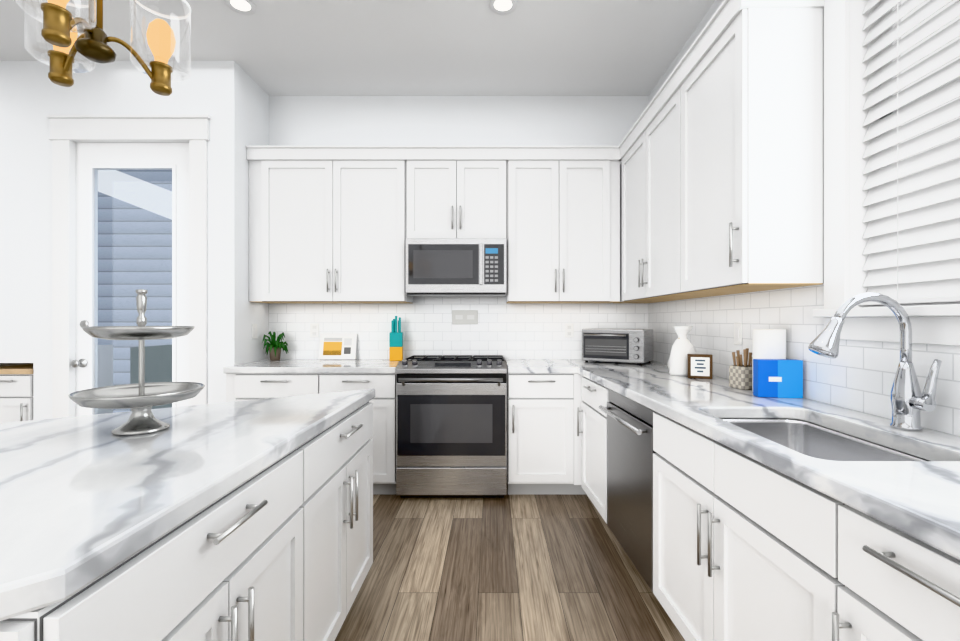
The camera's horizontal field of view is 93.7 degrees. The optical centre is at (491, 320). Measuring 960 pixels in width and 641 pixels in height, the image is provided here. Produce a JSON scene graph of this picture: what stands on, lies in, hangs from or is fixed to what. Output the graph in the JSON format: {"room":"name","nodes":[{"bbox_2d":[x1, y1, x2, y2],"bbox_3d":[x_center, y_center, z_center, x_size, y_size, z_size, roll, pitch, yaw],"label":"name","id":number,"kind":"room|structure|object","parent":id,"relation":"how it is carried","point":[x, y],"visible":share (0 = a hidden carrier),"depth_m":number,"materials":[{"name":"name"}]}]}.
{"room":"kitchen","nodes":[
{"label":"kitchen","id":0,"kind":"room"},
{"bbox_2d":[0,363,32,366],"bbox_3d":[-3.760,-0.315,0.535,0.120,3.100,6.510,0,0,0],"label":"countertop","id":1,"kind":"structure","parent":0,"point":[6,364],"depth_m":3.46,"materials":[{"name":"brown wood"}]},
{"bbox_2d":[0,61,217,419],"bbox_3d":[-2.835,-0.315,3.510,1.730,3.100,0.560,0,0,0],"label":"wall","id":2,"kind":"structure","parent":0,"point":[32,95],"depth_m":3.23,"materials":[{"name":"white paint"}]},
{"bbox_2d":[46,114,210,417],"bbox_3d":[-2.590,-0.114,3.271,1.150,2.698,0.158,0,0,0],"label":"door frame","id":3,"kind":"structure","parent":2,"relation":"attached to","point":[68,132],"depth_m":3.21,"materials":[{"name":"white wood"}]},
{"bbox_2d":[71,143,188,415],"bbox_3d":[-2.587,-0.034,3.249,0.867,2.513,0.121,0,0,0],"label":"door","id":4,"kind":"structure","parent":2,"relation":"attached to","point":[92,159],"depth_m":3.27,"materials":[{"name":"white"}]},
{"bbox_2d":[218,61,268,402],"bbox_3d":[-1.910,-0.315,3.482,0.120,3.100,0.505,0,0,0],"label":"wall","id":5,"kind":"structure","parent":0,"point":[243,108],"depth_m":3.26,"materials":[{"name":"white paint"}]},
{"bbox_2d":[252,324,256,338],"bbox_3d":[-1.845,0.085,3.500,0.008,0.115,0.072,0,0,0],"label":"outlet","id":6,"kind":"object","parent":5,"relation":"attached to","point":[254,331],"visible":1,"depth_m":3.49,"materials":[{"name":"white plastic"}]},
{"bbox_2d":[0,0,714,95],"bbox_3d":[-1.150,-1.895,0.568,5.500,0.060,6.735,0,0,0],"label":"ceiling","id":7,"kind":"structure","parent":0,"point":[445,48],"depth_m":3.02,"materials":[{"name":"white paint"}]},
{"bbox_2d":[14,0,190,95],"bbox_3d":[-0.910,-1.211,1.001,0.325,1.306,0.320,0,0,0],"label":"brass chandelier","id":8,"kind":"object","parent":7,"relation":"hanging from","point":[59,32],"visible":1,"depth_m":1.04,"materials":[{"name":"brown metal"}]},
{"bbox_2d":[225,0,255,14],"bbox_3d":[-1.480,-1.859,2.650,0.164,0.009,0.164,0,0,0],"label":"recessed light","id":9,"kind":"object","parent":7,"relation":"in","point":[246,7],"visible":1,"depth_m":2.66,"materials":[{"name":"white"}]},
{"bbox_2d":[489,0,516,14],"bbox_3d":[0.065,-1.859,2.650,0.164,0.009,0.164,0,0,0],"label":"recessed light","id":10,"kind":"object","parent":7,"relation":"in","point":[502,7],"visible":1,"depth_m":2.66,"materials":[{"name":"white"}]},
{"bbox_2d":[269,96,648,163],"bbox_3d":[-0.235,-0.315,3.795,3.470,3.100,0.120,0,0,0],"label":"wall","id":11,"kind":"structure","parent":0,"point":[452,120],"depth_m":3.73,"materials":[{"name":"white paint"}]},
{"bbox_2d":[247,148,417,302],"bbox_3d":[-1.217,-0.722,3.562,1.260,1.152,0.325,0,0,0],"label":"upper cabinet","id":12,"kind":"object","parent":11,"relation":"attached to","point":[327,225],"depth_m":3.41,"materials":[{"name":"white wood"}]},
{"bbox_2d":[418,148,497,237],"bbox_3d":[-0.269,-0.958,3.562,0.763,0.680,0.325,0,0,0],"label":"upper cabinet","id":13,"kind":"object","parent":11,"relation":"attached to","point":[458,187],"depth_m":3.41,"materials":[{"name":"white wood"}]},
{"bbox_2d":[405,238,506,296],"bbox_3d":[-0.267,-0.402,3.523,0.752,0.418,0.399,0,0,0],"label":"over-the-range microwave","id":14,"kind":"object","parent":13,"relation":"attached to","point":[455,267],"visible":1,"depth_m":3.33,"materials":[{"name":"silver metal"}]},
{"bbox_2d":[269,297,647,358],"bbox_3d":[-0.278,0.070,3.731,3.142,0.610,0.007,0,0,0],"label":"tile backsplash","id":15,"kind":"structure","parent":11,"relation":"attached to","point":[518,330],"depth_m":3.73,"materials":[{"name":"white tile"}]},
{"bbox_2d":[310,324,318,336],"bbox_3d":[-1.469,0.083,3.723,0.072,0.115,0.008,0,0,0],"label":"electrical outlet","id":16,"kind":"object","parent":15,"relation":"attached to","point":[314,330],"visible":1,"depth_m":3.72,"materials":[{"name":"white plastic"}]},
{"bbox_2d":[452,310,477,323],"bbox_3d":[-0.224,-0.027,3.723,0.215,0.115,0.008,0,0,0],"label":"electrical outlet","id":17,"kind":"object","parent":15,"relation":"attached to","point":[464,316],"visible":1,"depth_m":3.72,"materials":[{"name":"white plastic"}]},
{"bbox_2d":[565,324,573,336],"bbox_3d":[0.639,0.083,3.723,0.072,0.115,0.008,0,0,0],"label":"electrical outlet","id":18,"kind":"object","parent":15,"relation":"attached to","point":[569,330],"visible":1,"depth_m":3.72,"materials":[{"name":"white plastic"}]},
{"bbox_2d":[498,144,621,302],"bbox_3d":[0.522,-0.722,3.526,0.944,1.152,0.398,0,0,0],"label":"upper cabinet","id":19,"kind":"object","parent":11,"relation":"attached to","point":[560,206],"depth_m":3.41,"materials":[{"name":"white wood"}]},
{"bbox_2d":[335,493,684,640],"bbox_3d":[-1.150,1.265,0.568,5.500,0.060,6.735,0,0,0],"label":"floor","id":20,"kind":"structure","parent":0,"point":[534,567],"depth_m":2.16,"materials":[{"name":"brown wood"}]},
{"bbox_2d":[0,364,32,422],"bbox_3d":[-3.496,0.791,3.423,0.404,0.888,0.487,0,0,0],"label":"base cabinet","id":21,"kind":"object","parent":20,"relation":"on","point":[16,393],"visible":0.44,"depth_m":3.21,"materials":[{"name":"white wood"}]},
{"bbox_2d":[0,434,319,640],"bbox_3d":[-1.140,0.800,0.959,1.181,0.868,0.829,0,0,0],"label":"base cabinet","id":22,"kind":"object","parent":20,"relation":"on","point":[281,549],"depth_m":0.92,"materials":[{"name":"white wood"}]},
{"bbox_2d":[0,389,374,620],"bbox_3d":[-1.155,0.342,1.331,1.210,0.044,1.592,0,0,0],"label":"countertop","id":23,"kind":"structure","parent":22,"relation":"on","point":[86,500],"depth_m":0.94,"materials":[{"name":"stone"}]},
{"bbox_2d":[68,289,204,435],"bbox_3d":[-1.020,0.114,1.310,0.312,0.410,0.312,0,0,0],"label":"tiered tray","id":24,"kind":"object","parent":23,"relation":"on","point":[141,398],"visible":1,"depth_m":1.28,"materials":[{"name":"silver metal"}]},
{"bbox_2d":[226,373,396,493],"bbox_3d":[-1.255,0.800,3.397,1.184,0.869,0.656,0,0,0],"label":"base cabinet","id":25,"kind":"object","parent":20,"relation":"on","point":[246,386],"visible":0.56,"depth_m":3.10,"materials":[{"name":"white wood"}]},
{"bbox_2d":[223,359,411,372],"bbox_3d":[-1.254,0.342,3.408,1.187,0.044,0.636,0,0,0],"label":"countertop","id":26,"kind":"structure","parent":25,"relation":"on","point":[330,366],"depth_m":3.13,"materials":[{"name":"stone"}]},
{"bbox_2d":[262,331,287,360],"bbox_3d":[-1.721,0.202,3.601,0.169,0.234,0.196,0,0,0],"label":"potted plant","id":27,"kind":"object","parent":26,"relation":"on","point":[273,347],"visible":1,"depth_m":3.57,"materials":[{"name":"green plant"}]},
{"bbox_2d":[318,334,356,359],"bbox_3d":[-1.262,0.214,3.687,0.300,0.213,0.062,0,0,0],"label":"picture frame","id":28,"kind":"object","parent":26,"relation":"on","point":[337,346],"visible":0.98,"depth_m":3.68,"materials":[{"name":"white paper"}]},
{"bbox_2d":[389,316,402,360],"bbox_3d":[-0.765,0.141,3.600,0.100,0.356,0.100,0,0,-8],"label":"knife block","id":29,"kind":"object","parent":26,"relation":"on","point":[395,345],"visible":0.98,"depth_m":3.55,"materials":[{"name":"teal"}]},
{"bbox_2d":[320,401,372,640],"bbox_3d":[-1.140,0.800,1.669,1.181,0.868,0.831,0,0,0],"label":"base cabinet","id":30,"kind":"object","parent":20,"relation":"on","point":[346,447],"depth_m":1.67,"materials":[{"name":"white wood"}]},
{"bbox_2d":[396,355,506,497],"bbox_3d":[-0.277,0.751,3.366,0.760,0.968,0.714,0,0,0],"label":"gas range","id":31,"kind":"object","parent":20,"relation":"on","point":[451,426],"visible":1,"depth_m":3.07,"materials":[{"name":"silver metal"}]},
{"bbox_2d":[507,372,585,493],"bbox_3d":[0.699,0.800,3.397,1.179,0.869,0.656,0,0,0],"label":"base cabinet","id":32,"kind":"object","parent":20,"relation":"on","point":[543,448],"visible":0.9,"depth_m":3.11,"materials":[{"name":"white wood"}]},
{"bbox_2d":[505,359,568,372],"bbox_3d":[0.332,0.342,3.408,0.450,0.044,0.636,0,0,0],"label":"countertop","id":33,"kind":"structure","parent":32,"relation":"on","point":[513,365],"depth_m":3.20,"materials":[{"name":"stone"}]},
{"bbox_2d":[577,376,609,523],"bbox_3d":[0.897,0.800,2.783,0.636,0.869,0.594,0,0,-3],"label":"base cabinet","id":34,"kind":"object","parent":20,"relation":"on","point":[594,397],"visible":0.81,"depth_m":2.73,"materials":[{"name":"white wood"}]},
{"bbox_2d":[599,389,655,590],"bbox_3d":[0.908,0.802,2.176,0.633,0.866,0.606,0,0,-3],"label":"dishwasher","id":35,"kind":"object","parent":20,"relation":"on","point":[630,451],"visible":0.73,"depth_m":2.09,"materials":[{"name":"silver metal"}]},
{"bbox_2d":[801,483,959,640],"bbox_3d":[0.979,0.800,0.705,0.521,0.868,0.588,0,0,-3],"label":"base cabinet","id":36,"kind":"object","parent":20,"relation":"on","point":[863,578],"depth_m":0.85,"materials":[{"name":"white wood"}]},
{"bbox_2d":[569,359,959,559],"bbox_3d":[0.924,0.342,1.863,0.734,0.044,3.726,0,0,0],"label":"countertop","id":37,"kind":"structure","parent":36,"relation":"on","point":[919,500],"depth_m":1.20,"materials":[{"name":"stone"}]},
{"bbox_2d":[582,328,652,364],"bbox_3d":[0.955,0.192,3.439,0.465,0.255,0.347,0,0,32],"label":"toaster oven","id":38,"kind":"object","parent":37,"relation":"on","point":[618,345],"visible":1,"depth_m":3.31,"materials":[{"name":"silver metal"}]},
{"bbox_2d":[668,326,695,375],"bbox_3d":[1.123,0.176,2.641,0.180,0.285,0.129,0,0,-23],"label":"vase","id":39,"kind":"object","parent":37,"relation":"on","point":[682,347],"visible":0.88,"depth_m":2.60,"materials":[{"name":"white ceramic"}]},
{"bbox_2d":[687,354,712,378],"bbox_3d":[1.150,0.253,2.489,0.124,0.132,0.042,0,0,20],"label":"framed sign","id":40,"kind":"object","parent":37,"relation":"on","point":[699,366],"visible":0.98,"depth_m":2.47,"materials":[{"name":"brown wood"}]},
{"bbox_2d":[729,348,751,389],"bbox_3d":[1.192,0.226,2.120,0.100,0.186,0.096,0,0,-10],"label":"utensil basket","id":41,"kind":"object","parent":37,"relation":"on","point":[740,375],"visible":0.83,"depth_m":2.10,"materials":[{"name":"beige"}]},
{"bbox_2d":[752,329,785,390],"bbox_3d":[1.222,0.179,1.985,0.128,0.280,0.128,0,0,0],"label":"paper towel roll","id":42,"kind":"object","parent":37,"relation":"on","point":[768,343],"visible":0.48,"depth_m":1.94,"materials":[{"name":"white paper"}]},
{"bbox_2d":[753,359,802,397],"bbox_3d":[1.195,0.241,1.884,0.170,0.155,0.054,0,0,8],"label":"box","id":43,"kind":"object","parent":37,"relation":"on","point":[778,378],"visible":0.98,"depth_m":1.86,"materials":[{"name":"blue cardboard"}]},
{"bbox_2d":[720,418,928,460],"bbox_3d":[0.940,0.469,1.347,0.426,0.207,0.671,0,0,0],"label":"undermount sink","id":44,"kind":"object","parent":37,"relation":"in","point":[811,439],"visible":0.08,"depth_m":1.57,"materials":[{"name":"silver metal"}]},
{"bbox_2d":[808,293,941,430],"bbox_3d":[1.105,0.118,1.312,0.318,0.402,0.122,0,0,0],"label":"gooseneck faucet","id":45,"kind":"object","parent":37,"relation":"on","point":[910,401],"visible":1,"depth_m":1.32,"materials":[{"name":"silver metal"}]},
{"bbox_2d":[649,0,723,102],"bbox_3d":[1.380,-0.315,0.507,0.160,3.100,6.455,0,0,0],"label":"wall","id":46,"kind":"structure","parent":0,"point":[713,8],"depth_m":2.99,"materials":[{"name":"white paint"}]},
{"bbox_2d":[622,80,710,302],"bbox_3d":[1.132,-0.722,2.828,0.315,1.152,1.116,0,0,0],"label":"upper cabinet","id":47,"kind":"object","parent":46,"relation":"attached to","point":[646,152],"depth_m":2.82,"materials":[{"name":"white wood"}]},
{"bbox_2d":[670,0,823,295],"bbox_3d":[1.132,-0.722,2.067,0.315,1.152,0.643,0,0,0],"label":"upper cabinet","id":48,"kind":"object","parent":46,"relation":"attached to","point":[711,184],"depth_m":1.75,"materials":[{"name":"white wood"}]},
{"bbox_2d":[648,283,959,436],"bbox_3d":[1.296,0.113,1.564,0.007,0.525,4.328,0,0,0],"label":"tile backsplash","id":49,"kind":"structure","parent":46,"relation":"attached to","point":[857,375],"depth_m":1.83,"materials":[{"name":"white tile"}]},
{"bbox_2d":[734,323,741,344],"bbox_3d":[1.288,0.070,2.360,0.008,0.115,0.072,0,0,0],"label":"outlet","id":50,"kind":"object","parent":49,"relation":"attached to","point":[737,333],"visible":1,"depth_m":2.35,"materials":[{"name":"white plastic"}]},
{"bbox_2d":[813,0,959,345],"bbox_3d":[1.355,-0.748,1.002,0.210,1.635,1.505,0,0,0],"label":"window","id":51,"kind":"structure","parent":46,"relation":"in","point":[845,163],"depth_m":1.64,"materials":[{"name":"white"}]},
{"bbox_2d":[859,0,959,305],"bbox_3d":[1.355,-0.754,1.002,0.070,1.400,1.261,0,0,0],"label":"window blinds","id":52,"kind":"object","parent":51,"relation":"attached to","point":[912,249],"visible":0.98,"depth_m":1.44,"materials":[{"name":"white plastic"}]},
{"label":"outside","id":53,"kind":"structure","parent":0,"visible":0},
{"bbox_2d":[98,170,171,412],"bbox_3d":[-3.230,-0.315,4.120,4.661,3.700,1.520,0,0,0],"label":"door glass pane","id":54,"kind":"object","parent":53,"point":[140,248],"depth_m":4.83,"materials":[{"name":"clear glass"}]},
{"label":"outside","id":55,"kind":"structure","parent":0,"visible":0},
{"bbox_2d":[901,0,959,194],"bbox_3d":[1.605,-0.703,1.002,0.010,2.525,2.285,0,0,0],"label":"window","id":56,"kind":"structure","parent":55,"point":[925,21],"depth_m":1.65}
]}

